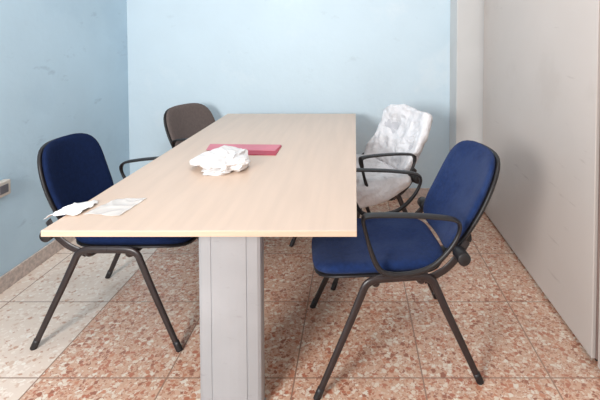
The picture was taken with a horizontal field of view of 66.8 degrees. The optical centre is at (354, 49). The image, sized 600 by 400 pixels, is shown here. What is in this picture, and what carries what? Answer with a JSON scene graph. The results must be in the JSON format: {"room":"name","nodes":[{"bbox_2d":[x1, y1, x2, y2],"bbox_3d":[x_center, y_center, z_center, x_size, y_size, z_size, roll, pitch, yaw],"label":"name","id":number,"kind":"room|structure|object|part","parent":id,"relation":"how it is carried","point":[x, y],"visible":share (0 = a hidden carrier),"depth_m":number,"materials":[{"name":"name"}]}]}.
{"room":"meeting room","nodes":[
{"label":"meeting room","id":0,"kind":"room"},
{"bbox_2d":[0,0,129,276],"bbox_3d":[-1.930,-0.117,1.045,0.100,2.900,5.340,0,2,0],"label":"wall","id":1,"kind":"structure","parent":0,"point":[64,63],"depth_m":2.76,"materials":[{"name":"blue paint"}]},
{"bbox_2d":[0,179,10,197],"bbox_3d":[-1.861,0.733,2.365,0.038,0.080,0.100,0,2,0],"label":"wall socket","id":2,"kind":"object","parent":1,"relation":"attached to","point":[5,184],"visible":1,"depth_m":2.37,"materials":[{"name":"beige plastic"}]},
{"bbox_2d":[0,237,75,293],"bbox_3d":[-1.874,1.290,1.094,0.012,0.085,5.340,0,2,0],"label":"baseboard","id":3,"kind":"structure","parent":1,"relation":"attached to","point":[15,274],"depth_m":2.58,"materials":[{"name":"tile"}]},
{"bbox_2d":[127,0,449,187],"bbox_3d":[-0.190,-0.211,3.763,3.580,2.900,0.100,0,2,0],"label":"wall","id":4,"kind":"structure","parent":0,"point":[361,58],"depth_m":3.72,"materials":[{"name":"blue paint"}]},
{"bbox_2d":[401,188,429,197],"bbox_3d":[-0.541,1.197,3.756,2.653,0.085,0.012,0,2,0],"label":"baseboard","id":5,"kind":"structure","parent":4,"relation":"attached to","point":[422,192],"depth_m":3.75,"materials":[{"name":"tile"}]},
{"bbox_2d":[449,0,483,151],"bbox_3d":[1.143,-0.205,3.588,0.715,2.900,0.250,0,2,0],"label":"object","id":6,"kind":"structure","parent":4,"relation":"attached to","point":[466,16],"depth_m":3.48,"materials":[{"name":"paint"}]},
{"bbox_2d":[0,198,599,399],"bbox_3d":[-0.190,1.381,1.147,3.580,0.100,5.440,0,2,0],"label":"floor","id":7,"kind":"structure","parent":0,"point":[104,339],"depth_m":2.06,"materials":[{"name":"tile"}]},
{"bbox_2d":[30,133,198,351],"bbox_3d":[-1.110,0.864,2.226,0.739,0.868,0.612,0,2,1],"label":"chair","id":8,"kind":"object","parent":7,"relation":"on","point":[72,168],"visible":0.48,"depth_m":2.03,"materials":[{"name":"blue fabric"}]},
{"bbox_3d":[-1.324,0.797,1.974,0.051,0.051,0.105,0,2,1],"label":"knob","id":9,"kind":"part","parent":8,"relation":"part of","materials":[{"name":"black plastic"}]},
{"bbox_3d":[-1.243,1.076,1.966,0.328,0.440,0.029,0,2,-3],"label":"leg","id":10,"kind":"part","parent":8,"relation":"part of","materials":[{"name":"black metal"}]},
{"bbox_3d":[-1.372,0.628,2.221,0.172,0.397,0.432,0,2,1],"label":"backrest","id":11,"kind":"part","parent":8,"relation":"part of","materials":[{"name":"blue fabric"}]},
{"bbox_3d":[-1.233,1.057,2.503,0.328,0.440,0.029,0,2,5],"label":"leg","id":12,"kind":"part","parent":8,"relation":"part of","materials":[{"name":"black metal"}]},
{"bbox_3d":[-1.020,0.852,2.223,0.550,0.066,0.474,0,2,1],"label":"seat","id":13,"kind":"part","parent":8,"relation":"part of","materials":[{"name":"blue fabric"}]},
{"bbox_3d":[-1.114,0.714,2.504,0.392,0.253,0.046,0,2,1],"label":"armrest","id":14,"kind":"part","parent":8,"relation":"part of","materials":[{"name":"black plastic"}]},
{"bbox_3d":[-0.917,1.076,1.956,0.327,0.440,0.043,0,2,1],"label":"leg","id":15,"kind":"part","parent":8,"relation":"part of","materials":[{"name":"black metal"}]},
{"bbox_2d":[163,103,214,147],"bbox_3d":[-0.957,0.839,3.228,0.806,0.848,0.614,1,2,25],"label":"chair","id":16,"kind":"object","parent":7,"relation":"on","point":[181,122],"visible":0.09,"depth_m":3.31,"materials":[{"name":"brown fabric"}]},
{"bbox_3d":[-1.054,0.699,2.955,0.392,0.253,0.046,1,2,25],"label":"armrest","id":17,"kind":"part","parent":16,"relation":"part of","materials":[{"name":"black plastic"}]},
{"bbox_2d":[41,114,356,399],"bbox_3d":[-0.493,0.909,2.476,0.998,0.750,2.090,0,2,0],"label":"meeting table","id":18,"kind":"object","parent":7,"relation":"on","point":[308,188],"visible":0.98,"depth_m":1.62,"materials":[{"name":"brown wood"}]},
{"bbox_2d":[45,200,97,218],"bbox_3d":[-1.002,0.567,1.593,0.132,0.029,0.140,0,2,0],"label":"tissue","id":19,"kind":"object","parent":18,"relation":"on","point":[73,209],"visible":1,"depth_m":1.58,"materials":[{"name":"white paper"}]},
{"bbox_2d":[84,198,145,215],"bbox_3d":[-0.860,0.561,1.620,0.136,0.004,0.171,0,2,5],"label":"plastic sleeve","id":20,"kind":"object","parent":18,"relation":"on","point":[116,207],"visible":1,"depth_m":1.60,"materials":[{"name":"white plastic"}]},
{"bbox_2d":[189,145,249,175],"bbox_3d":[-0.623,0.505,2.118,0.287,0.084,0.312,0,2,0],"label":"crumpled bag","id":21,"kind":"object","parent":18,"relation":"on","point":[224,159],"visible":1,"depth_m":2.01,"materials":[{"name":"white plastic"}]},
{"bbox_3d":[-0.451,0.952,1.639,0.228,0.698,0.056,0,2,0],"label":"leg","id":22,"kind":"part","parent":18,"relation":"part of","materials":[{"name":"grey metal"}]},
{"bbox_2d":[248,145,281,154],"bbox_3d":[-0.603,0.535,2.398,0.395,0.004,0.200,0,2,0],"label":"folder","id":23,"kind":"object","parent":18,"relation":"on","point":[278,149],"visible":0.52,"depth_m":2.34,"materials":[{"name":"red plastic"}]},
{"bbox_2d":[206,144,280,150],"bbox_3d":[-0.612,0.530,2.440,0.400,0.002,0.130,0,2,2],"label":"leaflet","id":24,"kind":"object","parent":23,"relation":"on","point":[250,147],"visible":0.77,"depth_m":2.46,"materials":[{"name":"paper"}]},
{"bbox_2d":[289,119,424,289],"bbox_3d":[0.069,0.841,2.844,0.806,0.870,0.612,-1,2,-31],"label":"chair","id":25,"kind":"object","parent":7,"relation":"on","point":[395,125],"visible":0.21,"depth_m":2.65,"materials":[{"name":"fabric"}]},
{"bbox_3d":[0.009,1.057,2.502,0.328,0.440,0.029,-1,2,-35],"label":"leg","id":26,"kind":"part","parent":25,"relation":"part of","materials":[{"name":"black metal"}]},
{"bbox_2d":[356,154,411,207],"bbox_3d":[-0.031,0.815,2.781,0.616,0.181,0.641,-1,2,-31],"label":"plastic cover","id":27,"kind":"object","parent":25,"relation":"on","point":[382,187],"visible":0.21,"depth_m":2.58,"materials":[{"name":"white plastic"}]},
{"bbox_3d":[0.194,0.712,2.583,0.392,0.253,0.046,-1,2,-31],"label":"armrest","id":28,"kind":"part","parent":25,"relation":"part of","materials":[{"name":"black plastic"}]},
{"bbox_2d":[364,104,432,170],"bbox_3d":[0.294,0.577,2.972,0.286,0.410,0.508,-1,2,-31],"label":"plastic cover","id":29,"kind":"object","parent":25,"relation":"on","point":[414,128],"visible":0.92,"depth_m":2.95,"materials":[{"name":"white plastic"}]},
{"bbox_3d":[0.295,0.600,2.972,0.234,0.398,0.455,-1,2,-31],"label":"backrest","id":30,"kind":"part","parent":25,"relation":"part of","materials":[{"name":"fabric"}]},
{"bbox_3d":[0.288,1.051,2.670,0.328,0.440,0.029,-1,2,-27],"label":"leg","id":31,"kind":"part","parent":25,"relation":"part of","materials":[{"name":"black metal"}]},
{"bbox_3d":[0.350,0.771,2.716,0.051,0.051,0.105,-1,2,-31],"label":"knob","id":32,"kind":"part","parent":25,"relation":"part of","materials":[{"name":"black plastic"}]},
{"bbox_2d":[310,140,500,399],"bbox_3d":[0.211,0.870,2.006,0.813,0.870,0.614,0,2,-7],"label":"chair","id":33,"kind":"object","parent":7,"relation":"on","point":[394,245],"visible":0.92,"depth_m":1.85,"materials":[{"name":"blue fabric"}]},
{"bbox_3d":[-0.055,1.066,2.252,0.328,0.440,0.029,0,2,-3],"label":"leg","id":34,"kind":"part","parent":33,"relation":"part of","materials":[{"name":"black metal"}]},
{"bbox_3d":[0.011,1.084,1.718,0.328,0.440,0.029,0,2,-11],"label":"leg","id":35,"kind":"part","parent":33,"relation":"part of","materials":[{"name":"black metal"}]},
{"bbox_3d":[0.085,0.860,1.990,0.550,0.066,0.474,0,2,-7],"label":"seat","id":36,"kind":"part","parent":33,"relation":"part of","materials":[{"name":"blue fabric"}]},
{"bbox_3d":[0.149,0.722,2.280,0.392,0.253,0.046,0,2,-7],"label":"armrest","id":37,"kind":"part","parent":33,"relation":"part of","materials":[{"name":"black plastic"}]},
{"bbox_3d":[0.218,0.742,1.716,0.392,0.253,0.046,0,2,-7],"label":"armrest","id":38,"kind":"part","parent":33,"relation":"part of","materials":[{"name":"black plastic"}]},
{"bbox_3d":[0.352,0.786,2.275,0.051,0.051,0.105,0,2,-7],"label":"knob","id":39,"kind":"part","parent":33,"relation":"part of","materials":[{"name":"black plastic"}]},
{"bbox_3d":[0.335,1.083,1.753,0.327,0.440,0.043,0,2,-7],"label":"leg","id":40,"kind":"part","parent":33,"relation":"part of","materials":[{"name":"black metal"}]},
{"bbox_3d":[0.474,0.633,2.030,0.241,0.398,0.483,0,2,-7],"label":"backrest","id":41,"kind":"part","parent":33,"relation":"part of","materials":[{"name":"blue fabric"}]},
{"bbox_3d":[0.414,0.804,1.774,0.051,0.051,0.105,0,2,-7],"label":"knob","id":42,"kind":"part","parent":33,"relation":"part of","materials":[{"name":"black plastic"}]},
{"bbox_2d":[483,0,599,360],"bbox_3d":[1.221,0.128,2.647,0.478,2.300,1.645,0,2,0],"label":"wall","id":43,"kind":"structure","parent":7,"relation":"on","point":[541,73],"depth_m":2.27,"materials":[{"name":"paint"}]},
{"bbox_2d":[598,272,599,368],"bbox_3d":[1.221,0.183,1.049,0.478,2.300,1.528,0,2,0],"label":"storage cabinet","id":44,"kind":"object","parent":7,"relation":"on","point":[599,272],"visible":1,"depth_m":1.81,"materials":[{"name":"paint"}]}
]}

